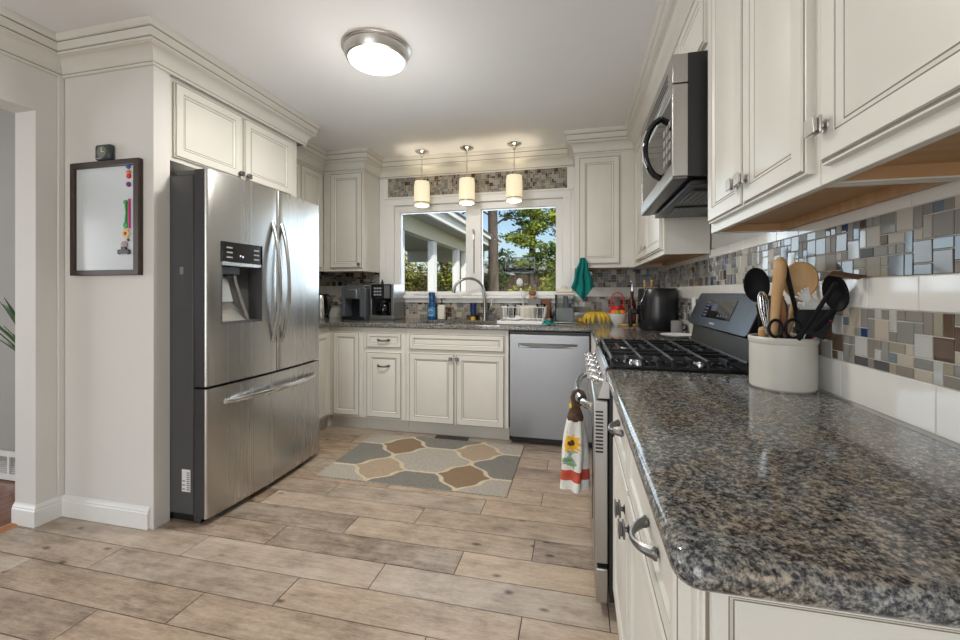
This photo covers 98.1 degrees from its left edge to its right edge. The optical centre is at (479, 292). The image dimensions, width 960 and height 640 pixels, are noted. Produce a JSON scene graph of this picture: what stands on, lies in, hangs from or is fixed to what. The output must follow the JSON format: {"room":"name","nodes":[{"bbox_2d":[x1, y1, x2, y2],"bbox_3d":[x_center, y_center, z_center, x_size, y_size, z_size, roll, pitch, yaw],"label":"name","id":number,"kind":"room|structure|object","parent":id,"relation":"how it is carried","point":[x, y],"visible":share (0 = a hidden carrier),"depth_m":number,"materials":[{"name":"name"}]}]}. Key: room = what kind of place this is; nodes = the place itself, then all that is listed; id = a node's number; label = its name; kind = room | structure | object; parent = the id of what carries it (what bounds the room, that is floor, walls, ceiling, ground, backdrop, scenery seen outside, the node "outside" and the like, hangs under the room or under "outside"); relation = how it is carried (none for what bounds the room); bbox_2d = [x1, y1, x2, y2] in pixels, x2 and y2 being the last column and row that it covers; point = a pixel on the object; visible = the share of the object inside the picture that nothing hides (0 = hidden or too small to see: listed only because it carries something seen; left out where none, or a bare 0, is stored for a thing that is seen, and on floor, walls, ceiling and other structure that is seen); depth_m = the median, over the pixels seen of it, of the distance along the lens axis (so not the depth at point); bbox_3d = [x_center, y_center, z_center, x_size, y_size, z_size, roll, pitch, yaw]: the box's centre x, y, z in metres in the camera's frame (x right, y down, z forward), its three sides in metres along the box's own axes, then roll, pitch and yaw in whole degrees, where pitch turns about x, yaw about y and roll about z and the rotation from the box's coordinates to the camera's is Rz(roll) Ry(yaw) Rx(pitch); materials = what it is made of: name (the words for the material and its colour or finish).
{"room":"kitchen","nodes":[
{"label":"kitchen","id":0,"kind":"room"},
{"bbox_2d":[0,108,14,461],"bbox_3d":[-3.900,-0.067,2.946,3.265,2.527,0.135,0,0,13],"label":"wall","id":1,"kind":"structure","parent":0,"point":[7,118],"depth_m":2.67,"materials":[{"name":"paint"}]},
{"bbox_2d":[0,450,14,479],"bbox_3d":[-2.944,1.096,2.631,0.670,0.178,0.010,0,0,13],"label":"air vent","id":2,"kind":"object","parent":1,"relation":"in","point":[10,455],"visible":0.34,"depth_m":2.64,"materials":[{"name":"white"}]},
{"bbox_2d":[0,479,14,526],"bbox_3d":[-4.482,1.228,0.506,3.240,0.058,5.150,0,0,13],"label":"floor","id":3,"kind":"structure","parent":0,"point":[7,487],"depth_m":2.41,"materials":[{"name":"brown wood"}]},
{"bbox_3d":[-2.472,0.905,2.343,0.160,0.577,0.160,0,0,13],"label":"plant stand","id":4,"kind":"object","parent":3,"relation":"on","visible":0},
{"bbox_2d":[0,298,14,350],"bbox_3d":[-2.601,0.324,2.308,0.477,0.585,0.352,0,0,13],"label":"potted plant","id":5,"kind":"object","parent":4,"relation":"on","point":[10,311],"visible":0.1,"depth_m":2.23,"materials":[{"name":"green plant"}]},
{"bbox_2d":[0,53,56,504],"bbox_3d":[-2.598,-0.067,1.022,0.145,2.527,7.010,0,0,13],"label":"wall","id":6,"kind":"structure","parent":0,"point":[29,92],"depth_m":2.15,"materials":[{"name":"paint"}]},
{"bbox_2d":[57,77,63,495],"bbox_3d":[-2.237,-0.029,2.224,0.011,2.228,0.027,0,0,13],"label":"trim","id":7,"kind":"structure","parent":6,"relation":"attached to","point":[60,81],"depth_m":2.22,"materials":[{"name":"paint"}]},
{"bbox_2d":[170,74,296,196],"bbox_3d":[-1.787,-0.961,2.758,0.626,0.525,1.040,0,0,13],"label":"upper cabinet","id":8,"kind":"object","parent":6,"relation":"attached to","point":[206,132],"visible":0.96,"depth_m":2.53,"materials":[{"name":"paint"}]},
{"bbox_2d":[297,162,322,271],"bbox_3d":[-1.728,-0.711,3.709,0.320,1.025,0.700,0,0,13],"label":"upper cabinet","id":9,"kind":"object","parent":6,"relation":"attached to","point":[309,180],"visible":0.19,"depth_m":3.85,"materials":[{"name":"paint"}]},
{"bbox_2d":[0,0,694,179],"bbox_3d":[-0.986,-1.236,0.691,3.145,0.186,6.898,0,0,13],"label":"crown molding","id":10,"kind":"structure","parent":6,"relation":"attached to","point":[143,41],"depth_m":2.41,"materials":[{"name":"paint"}]},
{"bbox_2d":[64,65,169,529],"bbox_3d":[-1.933,-0.002,2.212,0.610,2.397,0.087,0,0,13],"label":"wall","id":11,"kind":"structure","parent":0,"point":[117,327],"depth_m":2.16,"materials":[{"name":"paint"}]},
{"bbox_2d":[11,494,149,529],"bbox_3d":[-2.038,1.140,2.125,0.735,0.110,0.132,0,0,13],"label":"baseboard","id":12,"kind":"structure","parent":11,"relation":"attached to","point":[77,507],"depth_m":2.14,"materials":[{"name":"white wood"}]},
{"bbox_2d":[70,158,142,275],"bbox_3d":[-1.934,-0.381,2.154,0.458,0.590,0.026,0,0,13],"label":"whiteboard","id":13,"kind":"object","parent":11,"relation":"attached to","point":[98,189],"visible":1,"depth_m":2.15,"materials":[{"name":"white plastic"}]},
{"bbox_2d":[95,144,114,160],"bbox_3d":[-1.937,-0.719,2.151,0.102,0.082,0.034,0,0,13],"label":"clock","id":14,"kind":"object","parent":13,"relation":"on","point":[107,151],"visible":0.96,"depth_m":2.14,"materials":[{"name":"grey"}]},
{"bbox_2d":[117,241,129,254],"bbox_3d":[-1.813,-0.226,2.121,0.085,0.069,0.012,0,0,13],"label":"magnet","id":15,"kind":"object","parent":13,"relation":"attached to","point":[124,244],"visible":1,"depth_m":2.12,"materials":[{"name":"black plastic"}]},
{"bbox_2d":[123,200,127,227],"bbox_3d":[-1.802,-0.397,2.119,0.030,0.144,0.012,0,0,13],"label":"clip","id":16,"kind":"object","parent":13,"relation":"attached to","point":[125,224],"visible":1,"depth_m":2.12,"materials":[{"name":"green plastic"}]},
{"bbox_2d":[0,426,618,639],"bbox_3d":[-0.935,1.227,0.634,3.490,0.060,7.010,0,0,13],"label":"floor","id":17,"kind":"structure","parent":0,"point":[303,556],"depth_m":1.82,"materials":[{"name":"brown wood"}]},
{"bbox_2d":[0,523,17,533],"bbox_3d":[-2.615,1.193,1.203,0.080,0.012,1.954,0,0,13],"label":"trim","id":18,"kind":"structure","parent":17,"relation":"on","point":[9,526],"depth_m":2.11,"materials":[{"name":"brown wood"}]},
{"bbox_2d":[170,168,318,522],"bbox_3d":[-1.619,0.280,2.670,0.874,1.830,0.960,0,0,13],"label":"refrigerator","id":19,"kind":"object","parent":17,"relation":"on","point":[244,255],"visible":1,"depth_m":2.31,"materials":[{"name":"grey metal"}]},
{"bbox_2d":[315,327,329,429],"bbox_3d":[-1.649,0.750,3.464,0.585,0.892,0.554,0,0,13],"label":"base cabinet","id":20,"kind":"object","parent":17,"relation":"on","point":[324,333],"visible":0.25,"depth_m":3.57,"materials":[{"name":"paint"}]},
{"bbox_2d":[325,327,365,427],"bbox_3d":[-1.136,0.750,3.937,0.398,0.892,0.635,0,0,13],"label":"base cabinet","id":21,"kind":"object","parent":17,"relation":"on","point":[346,343],"visible":0.64,"depth_m":3.63,"materials":[{"name":"paint"}]},
{"bbox_2d":[363,327,408,431],"bbox_3d":[-0.753,0.750,3.829,0.393,0.892,0.670,0,0,13],"label":"base cabinet","id":22,"kind":"object","parent":17,"relation":"on","point":[384,349],"visible":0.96,"depth_m":3.55,"materials":[{"name":"paint"}]},
{"bbox_2d":[315,433,523,497],"bbox_3d":[-0.364,1.192,2.963,1.255,0.008,0.825,0,0,13],"label":"area rug","id":23,"kind":"object","parent":17,"relation":"on","point":[458,466],"visible":1,"depth_m":2.85,"materials":[{"name":"fabric"}]},
{"bbox_2d":[434,435,469,440],"bbox_3d":[-0.231,1.194,3.410,0.280,0.005,0.084,0,0,13],"label":"floor vent","id":24,"kind":"object","parent":17,"relation":"in","point":[436,436],"visible":1,"depth_m":3.42,"materials":[{"name":"brown"}]},
{"bbox_2d":[406,328,510,439],"bbox_3d":[-0.138,0.750,3.672,0.873,0.892,0.626,0,0,13],"label":"base cabinet","id":25,"kind":"object","parent":17,"relation":"on","point":[458,380],"visible":0.98,"depth_m":3.40,"materials":[{"name":"paint"}]},
{"bbox_2d":[510,331,589,444],"bbox_3d":[0.597,0.752,3.500,0.612,0.881,0.612,0,0,13],"label":"dishwasher","id":26,"kind":"object","parent":17,"relation":"on","point":[545,366],"visible":0.9,"depth_m":3.22,"materials":[{"name":"silver metal"}]},
{"bbox_2d":[510,331,589,351],"bbox_3d":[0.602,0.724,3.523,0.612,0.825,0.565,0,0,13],"label":"control panel","id":27,"kind":"object","parent":26,"relation":"in","point":[511,332],"depth_m":3.25,"materials":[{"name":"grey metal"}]},
{"bbox_2d":[589,332,595,352],"bbox_3d":[1.095,0.750,2.974,0.578,0.892,1.470,0,0,13],"label":"base cabinet","id":28,"kind":"object","parent":17,"relation":"on","point":[592,342],"visible":0.02,"depth_m":3.16,"materials":[{"name":"paint"}]},
{"bbox_2d":[319,317,690,343],"bbox_3d":[-0.260,0.282,3.299,3.371,0.040,1.503,0,0,13],"label":"countertop","id":29,"kind":"structure","parent":28,"relation":"on","point":[606,331],"depth_m":3.35,"materials":[{"name":"grey stone"}]},
{"bbox_2d":[319,294,330,318],"bbox_3d":[-1.536,0.137,4.075,0.233,0.247,0.176,0,0,13],"label":"electric kettle","id":30,"kind":"object","parent":29,"relation":"on","point":[324,303],"visible":0.73,"depth_m":4.02,"materials":[{"name":"silver metal"}]},
{"bbox_2d":[341,285,369,319],"bbox_3d":[-1.174,0.098,4.091,0.255,0.327,0.305,0,0,13],"label":"pod coffee maker","id":31,"kind":"object","parent":29,"relation":"on","point":[355,298],"visible":0.87,"depth_m":3.97,"materials":[{"name":"grey"}]},
{"bbox_2d":[341,316,364,319],"bbox_3d":[-1.191,0.246,4.018,0.235,0.029,0.155,0,0,13],"label":"drip tray","id":32,"kind":"object","parent":31,"relation":"on","point":[343,317],"depth_m":3.95,"materials":[{"name":"black plastic"}]},
{"bbox_2d":[369,280,403,319],"bbox_3d":[-0.899,0.070,4.037,0.245,0.381,0.266,0,0,13],"label":"drip coffee maker","id":33,"kind":"object","parent":29,"relation":"on","point":[386,300],"visible":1,"depth_m":3.93,"materials":[{"name":"silver metal"}]},
{"bbox_2d":[427,292,436,319],"bbox_3d":[-0.462,0.131,3.986,0.092,0.260,0.066,0,0,13],"label":"dish soap bottle","id":34,"kind":"object","parent":29,"relation":"on","point":[431,312],"visible":1,"depth_m":3.97,"materials":[{"name":"blue plastic"}]},
{"bbox_2d":[438,298,445,319],"bbox_3d":[-0.368,0.160,3.982,0.070,0.202,0.060,0,0,13],"label":"soap dispenser","id":35,"kind":"object","parent":29,"relation":"on","point":[441,308],"visible":1,"depth_m":3.96,"materials":[{"name":"beige plastic"}]},
{"bbox_2d":[438,305,445,319],"bbox_3d":[-0.367,0.191,3.988,0.070,0.140,0.050,0,0,13],"label":"bottle","id":36,"kind":"object","parent":35,"relation":"attached to","point":[441,308],"depth_m":3.96,"materials":[{"name":"beige plastic"}]},
{"bbox_2d":[451,277,492,319],"bbox_3d":[-0.074,0.060,3.875,0.388,0.402,0.072,0,0,-4],"label":"faucet","id":37,"kind":"object","parent":29,"relation":"on","point":[485,312],"visible":0.98,"depth_m":3.87,"materials":[{"name":"silver metal"}]},
{"bbox_2d":[470,303,476,319],"bbox_3d":[-0.065,0.180,3.917,0.066,0.162,0.046,0,0,13],"label":"bottle","id":38,"kind":"object","parent":29,"relation":"on","point":[472,305],"visible":0.99,"depth_m":3.90,"materials":[{"name":"blue plastic"}]},
{"bbox_2d":[497,305,551,324],"bbox_3d":[0.383,0.189,3.523,0.415,0.142,0.395,0,0,13],"label":"dish rack","id":39,"kind":"object","parent":29,"relation":"on","point":[538,321],"visible":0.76,"depth_m":3.36,"materials":[{"name":"white plastic"}]},
{"bbox_2d":[497,318,551,324],"bbox_3d":[0.383,0.246,3.523,0.415,0.029,0.395,0,0,13],"label":"tray","id":40,"kind":"object","parent":39,"relation":"on","point":[538,321],"depth_m":3.35,"materials":[{"name":"white plastic"}]},
{"bbox_2d":[519,306,536,319],"bbox_3d":[0.399,0.172,3.470,0.150,0.111,0.150,0,0,13],"label":"cup","id":41,"kind":"object","parent":39,"relation":"in","point":[524,312],"visible":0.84,"depth_m":3.41,"materials":[{"name":"white ceramic"}]},
{"bbox_2d":[528,299,540,317],"bbox_3d":[0.492,0.161,3.759,0.120,0.199,0.055,0,0,13],"label":"sponge caddy","id":42,"kind":"object","parent":29,"relation":"on","point":[531,302],"visible":0.48,"depth_m":3.73,"materials":[{"name":"grey metal"}]},
{"bbox_2d":[542,298,549,318],"bbox_3d":[0.595,0.159,3.738,0.070,0.204,0.030,0,0,13],"label":"sponge","id":43,"kind":"object","parent":29,"relation":"on","point":[546,301],"visible":0.49,"depth_m":3.72,"materials":[{"name":"brown"}]},
{"bbox_2d":[554,286,574,322],"bbox_3d":[0.722,0.106,3.554,0.172,0.310,0.190,0,0,13],"label":"water dispenser","id":44,"kind":"object","parent":29,"relation":"on","point":[563,290],"visible":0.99,"depth_m":3.52,"materials":[{"name":"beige plastic"}]},
{"bbox_2d":[583,310,609,323],"bbox_3d":[0.942,0.203,3.379,0.210,0.110,0.113,0,0,13],"label":"banana bunch","id":45,"kind":"object","parent":29,"relation":"on","point":[591,315],"visible":1,"depth_m":3.34,"materials":[{"name":"yellow food"}]},
{"bbox_2d":[607,313,627,324],"bbox_3d":[1.109,0.216,3.356,0.160,0.090,0.160,0,0,13],"label":"fruit bowl","id":46,"kind":"object","parent":29,"relation":"on","point":[615,319],"visible":0.77,"depth_m":3.30,"materials":[{"name":"white ceramic"}]},
{"bbox_2d":[609,292,624,312],"bbox_3d":[1.117,0.092,3.390,0.144,0.189,0.043,0,0,13],"label":"net bag","id":47,"kind":"object","parent":46,"relation":"in","point":[613,307],"visible":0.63,"depth_m":3.39,"materials":[{"name":"red plastic"}]},
{"bbox_2d":[618,323,637,325],"bbox_3d":[1.171,0.255,3.259,0.169,0.012,0.170,0,0,13],"label":"cutting board","id":48,"kind":"object","parent":29,"relation":"on","point":[619,324],"visible":0.62,"depth_m":3.21,"materials":[{"name":"brown wood"}]},
{"bbox_2d":[628,281,635,323],"bbox_3d":[1.195,0.080,3.274,0.063,0.336,0.063,0,0,13],"label":"oil bottle","id":49,"kind":"object","parent":48,"relation":"on","point":[632,304],"visible":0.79,"depth_m":3.26,"materials":[{"name":"brown glass"}]},
{"bbox_2d":[628,305,643,326],"bbox_3d":[1.088,0.169,2.919,0.093,0.155,0.172,0,0,13],"label":"bottle","id":50,"kind":"object","parent":29,"relation":"on","point":[639,311],"depth_m":2.90,"materials":[{"name":"brown glass"}]},
{"bbox_2d":[628,288,677,330],"bbox_3d":[1.222,0.116,2.893,0.267,0.290,0.281,0,0,-35],"label":"air fryer","id":51,"kind":"object","parent":29,"relation":"on","point":[656,309],"visible":0.94,"depth_m":2.78,"materials":[{"name":"black plastic"}]},
{"bbox_2d":[660,333,691,337],"bbox_3d":[1.145,0.252,2.423,0.184,0.018,0.184,0,0,13],"label":"plate","id":52,"kind":"object","parent":29,"relation":"on","point":[672,335],"visible":0.92,"depth_m":2.41,"materials":[{"name":"white ceramic"}]},
{"bbox_2d":[671,320,686,332],"bbox_3d":[1.267,0.222,2.660,0.088,0.078,0.077,0,0,13],"label":"mug","id":53,"kind":"object","parent":29,"relation":"on","point":[676,326],"visible":0.96,"depth_m":2.63,"materials":[{"name":"grey ceramic"}]},
{"bbox_2d":[574,293,770,602],"bbox_3d":[0.769,0.601,1.875,0.674,1.190,0.786,0,0,13],"label":"gas range","id":54,"kind":"object","parent":17,"relation":"on","point":[718,343],"visible":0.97,"depth_m":1.59,"materials":[{"name":"silver metal"}]},
{"bbox_2d":[560,388,589,493],"bbox_3d":[0.399,0.611,1.754,0.121,0.412,0.130,0,0,13],"label":"kitchen towel","id":55,"kind":"object","parent":54,"relation":"hanging from","point":[575,470],"visible":1,"depth_m":1.73,"materials":[{"name":"white fabric"}]},
{"bbox_2d":[598,344,748,374],"bbox_3d":[0.801,0.290,1.868,0.488,0.018,0.786,0,0,13],"label":"cooktop","id":56,"kind":"object","parent":54,"relation":"in","point":[619,364],"depth_m":1.55,"materials":[{"name":"black metal"}]},
{"bbox_2d":[608,399,959,639],"bbox_3d":[0.619,0.760,0.957,0.590,0.872,1.056,0,0,13],"label":"base cabinet","id":57,"kind":"object","parent":17,"relation":"on","point":[652,603],"visible":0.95,"depth_m":0.55,"materials":[{"name":"paint"}]},
{"bbox_2d":[606,370,959,628],"bbox_3d":[0.618,0.302,0.924,0.582,0.040,1.125,0,0,13],"label":"countertop","id":58,"kind":"structure","parent":57,"relation":"on","point":[818,499],"depth_m":0.58,"materials":[{"name":"grey stone"}]},
{"bbox_2d":[748,333,819,393],"bbox_3d":[0.893,0.205,1.231,0.173,0.152,0.173,0,0,13],"label":"utensil crock","id":59,"kind":"object","parent":58,"relation":"on","point":[782,365],"visible":0.91,"depth_m":1.16,"materials":[{"name":"white ceramic"}]},
{"bbox_2d":[743,268,769,326],"bbox_3d":[0.839,0.094,1.260,0.069,0.336,0.038,0,0,13],"label":"spoon","id":60,"kind":"object","parent":59,"relation":"in","point":[756,280],"visible":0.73,"depth_m":1.26,"materials":[{"name":"black plastic"}]},
{"bbox_2d":[757,291,769,337],"bbox_3d":[0.849,0.130,1.222,0.063,0.266,0.027,0,0,13],"label":"whisk","id":61,"kind":"object","parent":59,"relation":"in","point":[760,292],"visible":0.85,"depth_m":1.22,"materials":[{"name":"silver metal"}]},
{"bbox_2d":[769,257,786,337],"bbox_3d":[0.861,0.083,1.212,0.038,0.367,0.065,0,0,13],"label":"rolling pin","id":62,"kind":"object","parent":59,"relation":"in","point":[780,264],"visible":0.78,"depth_m":1.19,"materials":[{"name":"brown wood"}]},
{"bbox_2d":[767,297,788,337],"bbox_3d":[0.886,0.135,1.222,0.027,0.256,0.076,0,0,-27],"label":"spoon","id":63,"kind":"object","parent":59,"relation":"in","point":[769,300],"visible":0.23,"depth_m":1.22,"materials":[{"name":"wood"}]},
{"bbox_2d":[780,296,787,338],"bbox_3d":[0.898,0.136,1.231,0.033,0.251,0.020,0,0,-30],"label":"stick","id":64,"kind":"object","parent":59,"relation":"in","point":[783,308],"visible":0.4,"depth_m":1.22,"materials":[{"name":"brown wood"}]},
{"bbox_2d":[767,318,801,338],"bbox_3d":[0.857,0.165,1.174,0.087,0.184,0.017,0,0,13],"label":"scissors","id":65,"kind":"object","parent":59,"relation":"in","point":[783,327],"visible":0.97,"depth_m":1.17,"materials":[{"name":"black plastic"}]},
{"bbox_2d":[786,265,798,333],"bbox_3d":[0.917,0.089,1.210,0.080,0.337,0.018,0,0,-7],"label":"spatula","id":66,"kind":"object","parent":59,"relation":"in","point":[788,278],"visible":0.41,"depth_m":1.20,"materials":[{"name":"black plastic"}]},
{"bbox_2d":[784,261,818,330],"bbox_3d":[0.934,0.086,1.245,0.120,0.354,0.020,0,0,34],"label":"wooden spoon","id":67,"kind":"object","parent":59,"relation":"in","point":[803,275],"visible":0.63,"depth_m":1.24,"materials":[{"name":"brown wood"}]},
{"bbox_2d":[795,287,821,338],"bbox_3d":[0.923,0.124,1.169,0.074,0.276,0.028,0,0,-11],"label":"server","id":68,"kind":"object","parent":59,"relation":"in","point":[809,303],"visible":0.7,"depth_m":1.17,"materials":[{"name":"white plastic"}]},
{"bbox_2d":[794,310,835,339],"bbox_3d":[0.914,0.152,1.148,0.108,0.210,0.015,0,0,38],"label":"turner","id":69,"kind":"object","parent":59,"relation":"in","point":[803,316],"visible":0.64,"depth_m":1.14,"materials":[{"name":"black plastic"}]},
{"bbox_2d":[805,275,849,338],"bbox_3d":[0.905,0.109,1.163,0.034,0.313,0.227,0,0,-15],"label":"ladle","id":70,"kind":"object","parent":59,"relation":"in","point":[838,301],"visible":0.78,"depth_m":1.09,"materials":[{"name":"black plastic"}]},
{"bbox_2d":[797,271,865,340],"bbox_3d":[0.879,0.102,1.110,0.056,0.312,0.237,0,0,-20],"label":"spatula","id":71,"kind":"object","parent":59,"relation":"in","point":[834,284],"visible":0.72,"depth_m":1.07,"materials":[{"name":"black plastic"}]},
{"bbox_2d":[0,0,659,157],"bbox_3d":[-2.494,-1.370,0.998,6.890,0.080,7.210,0,0,13],"label":"ceiling","id":72,"kind":"structure","parent":0,"point":[480,74],"depth_m":2.35,"materials":[{"name":"paint"}]},
{"bbox_2d":[341,27,410,75],"bbox_3d":[-0.564,-1.282,2.272,0.370,0.096,0.370,0,0,13],"label":"ceiling light","id":73,"kind":"object","parent":72,"relation":"attached to","point":[371,50],"visible":1,"depth_m":2.18,"materials":[{"name":"white glass"}]},
{"bbox_2d":[414,149,429,207],"bbox_3d":[-0.548,-1.069,3.932,0.147,0.522,0.147,0,0,13],"label":"pendant lamp","id":74,"kind":"object","parent":72,"relation":"hanging from","point":[421,187],"visible":1,"depth_m":3.88,"materials":[{"name":"white glass"}]},
{"bbox_2d":[459,145,474,204],"bbox_3d":[-0.120,-1.069,3.833,0.147,0.522,0.147,0,0,13],"label":"pendant lamp","id":75,"kind":"object","parent":72,"relation":"hanging from","point":[466,184],"visible":1,"depth_m":3.78,"materials":[{"name":"white glass"}]},
{"bbox_2d":[506,141,521,202],"bbox_3d":[0.306,-1.069,3.728,0.147,0.522,0.147,0,0,13],"label":"pendant lamp","id":76,"kind":"object","parent":72,"relation":"hanging from","point":[513,181],"visible":1,"depth_m":3.67,"materials":[{"name":"white glass"}]},
{"bbox_2d":[323,174,555,295],"bbox_3d":[-0.074,-0.067,4.084,3.380,2.527,0.100,0,0,13],"label":"wall","id":77,"kind":"structure","parent":0,"point":[323,174],"depth_m":4.25,"materials":[{"name":"paint"}]},
{"bbox_2d":[319,270,379,316],"bbox_3d":[-1.374,0.022,4.332,0.735,0.490,0.007,0,0,13],"label":"tile backsplash","id":78,"kind":"structure","parent":77,"relation":"attached to","point":[331,283],"depth_m":4.35,"materials":[{"name":"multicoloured tile"}]},
{"bbox_2d":[324,171,378,272],"bbox_3d":[-1.272,-0.711,4.109,0.425,1.025,0.368,0,0,13],"label":"upper cabinet","id":79,"kind":"object","parent":77,"relation":"attached to","point":[351,199],"visible":0.9,"depth_m":3.97,"materials":[{"name":"paint"}]},
{"bbox_2d":[380,167,574,295],"bbox_3d":[-0.079,-0.556,4.017,1.937,1.185,0.036,0,0,13],"label":"window trim","id":80,"kind":"structure","parent":77,"relation":"in","point":[387,204],"depth_m":3.97,"materials":[{"name":"white wood"}]},
{"bbox_2d":[388,167,566,197],"bbox_3d":[-0.066,-1.050,4.027,1.778,0.197,0.006,0,0,13],"label":"wall tiles","id":81,"kind":"structure","parent":77,"relation":"attached to","point":[550,178],"depth_m":4.00,"materials":[{"name":"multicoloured tile"}]},
{"bbox_2d":[395,198,562,295],"bbox_3d":[-0.046,-0.418,4.048,1.670,0.900,0.126,0,0,13],"label":"window","id":82,"kind":"structure","parent":77,"relation":"in","point":[474,213],"depth_m":4.04,"materials":[{"name":"white"}]},
{"bbox_2d":[504,257,534,272],"bbox_3d":[0.384,-0.264,4.043,0.290,0.145,0.122,0,0,13],"label":"bird feeder","id":83,"kind":"object","parent":82,"relation":"attached to","point":[515,270],"visible":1,"depth_m":4.03,"materials":[{"name":"clear plastic"}]},
{"bbox_2d":[404,302,571,320],"bbox_3d":[-0.089,0.184,4.033,1.905,0.166,0.006,0,0,13],"label":"tile backsplash","id":84,"kind":"structure","parent":77,"relation":"attached to","point":[411,309],"depth_m":4.03,"materials":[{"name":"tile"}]},
{"bbox_2d":[404,295,573,302],"bbox_3d":[-0.064,0.068,4.038,1.900,0.070,0.165,0,0,13],"label":"sill","id":85,"kind":"structure","parent":77,"relation":"attached to","point":[407,298],"depth_m":3.98,"materials":[{"name":"white"}]},
{"bbox_2d":[572,269,657,321],"bbox_3d":[1.197,0.022,3.732,0.735,0.490,0.007,0,0,13],"label":"tile backsplash","id":86,"kind":"structure","parent":77,"relation":"attached to","point":[606,282],"depth_m":3.73,"materials":[{"name":"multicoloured tile"}]},
{"bbox_2d":[575,151,661,269],"bbox_3d":[1.165,-0.712,3.541,0.700,1.022,0.368,0,0,13],"label":"upper cabinet","id":87,"kind":"object","parent":77,"relation":"attached to","point":[604,182],"visible":0.67,"depth_m":3.42,"materials":[{"name":"paint"}]},
{"bbox_2d":[571,258,593,299],"bbox_3d":[0.838,-0.110,3.415,0.182,0.345,0.045,0,0,13],"label":"hand towel","id":88,"kind":"object","parent":87,"relation":"hanging from","point":[582,285],"visible":1,"depth_m":3.41,"materials":[{"name":"teal fabric"}]},
{"bbox_2d":[710,224,959,448],"bbox_3d":[0.813,-0.067,0.226,0.100,2.527,7.010,0,0,13],"label":"wall","id":89,"kind":"structure","parent":0,"point":[716,240],"depth_m":1.15,"materials":[{"name":"paint"}]},
{"bbox_2d":[635,135,709,266],"bbox_3d":[1.210,-0.713,2.789,0.272,1.020,1.165,0,0,13],"label":"upper cabinet","id":90,"kind":"object","parent":89,"relation":"attached to","point":[659,242],"visible":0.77,"depth_m":2.35,"materials":[{"name":"paint"}]},
{"bbox_2d":[673,0,707,54],"bbox_3d":[0.986,-1.044,1.829,0.272,0.358,0.800,0,0,13],"label":"upper cabinet","id":91,"kind":"object","parent":89,"relation":"attached to","point":[694,36],"visible":0.05,"depth_m":1.58,"materials":[{"name":"paint"}]},
{"bbox_2d":[641,50,707,217],"bbox_3d":[0.911,-0.617,1.842,0.422,0.472,0.774,0,0,13],"label":"microwave","id":92,"kind":"object","parent":91,"relation":"attached to","point":[674,135],"visible":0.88,"depth_m":1.52,"materials":[{"name":"silver metal"}]},
{"bbox_2d":[658,181,959,443],"bbox_3d":[1.055,0.029,1.498,0.006,0.504,4.397,0,0,13],"label":"tile backsplash","id":93,"kind":"structure","parent":89,"relation":"attached to","point":[893,351],"depth_m":0.95,"materials":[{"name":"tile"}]},
{"bbox_2d":[708,0,959,233],"bbox_3d":[0.818,-0.713,1.107,0.272,1.020,0.672,0,0,13],"label":"upper cabinet","id":94,"kind":"object","parent":89,"relation":"attached to","point":[764,56],"visible":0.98,"depth_m":1.04,"materials":[{"name":"paint"}]},
{"bbox_2d":[804,0,959,185],"bbox_3d":[0.664,-0.713,0.449,0.272,1.020,0.676,0,0,13],"label":"upper cabinet","id":95,"kind":"object","parent":89,"relation":"attached to","point":[890,69],"visible":1,"depth_m":0.64,"materials":[{"name":"paint"}]},
{"label":"outside","id":96,"kind":"structure","parent":0,"visible":0},
{"bbox_3d":[15.227,2.597,65.272,180.000,0.200,125.950,0,0,13],"label":"ground","id":97,"kind":"structure","parent":96,"visible":0},
{"bbox_2d":[405,251,439,290],"bbox_3d":[-3.055,0.344,15.315,3.155,4.312,2.038,0,0,13],"label":"tree","id":98,"kind":"object","parent":97,"relation":"on","point":[416,277],"visible":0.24,"depth_m":14.77,"materials":[{"name":"green plant"}]},
{"bbox_2d":[427,261,460,290],"bbox_3d":[-1.131,0.439,13.546,2.473,4.114,1.629,0,0,13],"label":"tree","id":99,"kind":"object","parent":97,"relation":"on","point":[445,281],"visible":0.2,"depth_m":13.39,"materials":[{"name":"green plant"}]},
{"bbox_2d":[403,212,501,290],"bbox_3d":[-1.401,0.097,7.926,2.470,4.800,6.800,0,0,13],"label":"porch","id":100,"kind":"object","parent":97,"relation":"on","point":[432,238],"visible":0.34,"depth_m":7.40,"materials":[{"name":"white paint"}]},
{"bbox_2d":[405,274,554,290],"bbox_3d":[1.065,0.857,17.773,18.000,3.279,0.100,0,0,13],"label":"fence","id":101,"kind":"object","parent":97,"relation":"on","point":[525,278],"visible":0.01,"depth_m":17.62,"materials":[{"name":"brown"}]},
{"bbox_2d":[462,210,534,290],"bbox_3d":[0.380,-1.654,9.878,1.823,8.303,1.808,0,0,13],"label":"tree","id":102,"kind":"object","parent":97,"relation":"on","point":[493,264],"visible":0.06,"depth_m":9.69,"materials":[{"name":"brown plant"}]},
{"bbox_2d":[484,248,516,290],"bbox_3d":[0.481,0.129,16.739,2.787,4.734,1.633,0,0,13],"label":"tree","id":103,"kind":"object","parent":97,"relation":"on","point":[501,261],"visible":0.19,"depth_m":16.61,"materials":[{"name":"green plant"}]},
{"bbox_2d":[448,260,554,288],"bbox_3d":[4.786,-0.103,34.823,14.300,5.200,9.000,0,0,13],"label":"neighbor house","id":104,"kind":"structure","parent":97,"relation":"on","point":[485,268],"depth_m":33.35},
{"bbox_2d":[498,208,554,289],"bbox_3d":[1.803,-1.154,12.145,2.575,7.300,1.926,0,0,-4],"label":"tree","id":105,"kind":"object","parent":97,"relation":"on","point":[527,239],"visible":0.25,"depth_m":11.79,"materials":[{"name":"green plant"}]},
{"bbox_2d":[508,274,554,290],"bbox_3d":[1.123,0.549,9.098,1.334,1.879,0.993,0,0,13],"label":"shrub","id":106,"kind":"object","parent":97,"relation":"on","point":[543,283],"visible":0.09,"depth_m":9.00,"materials":[{"name":"green plant"}]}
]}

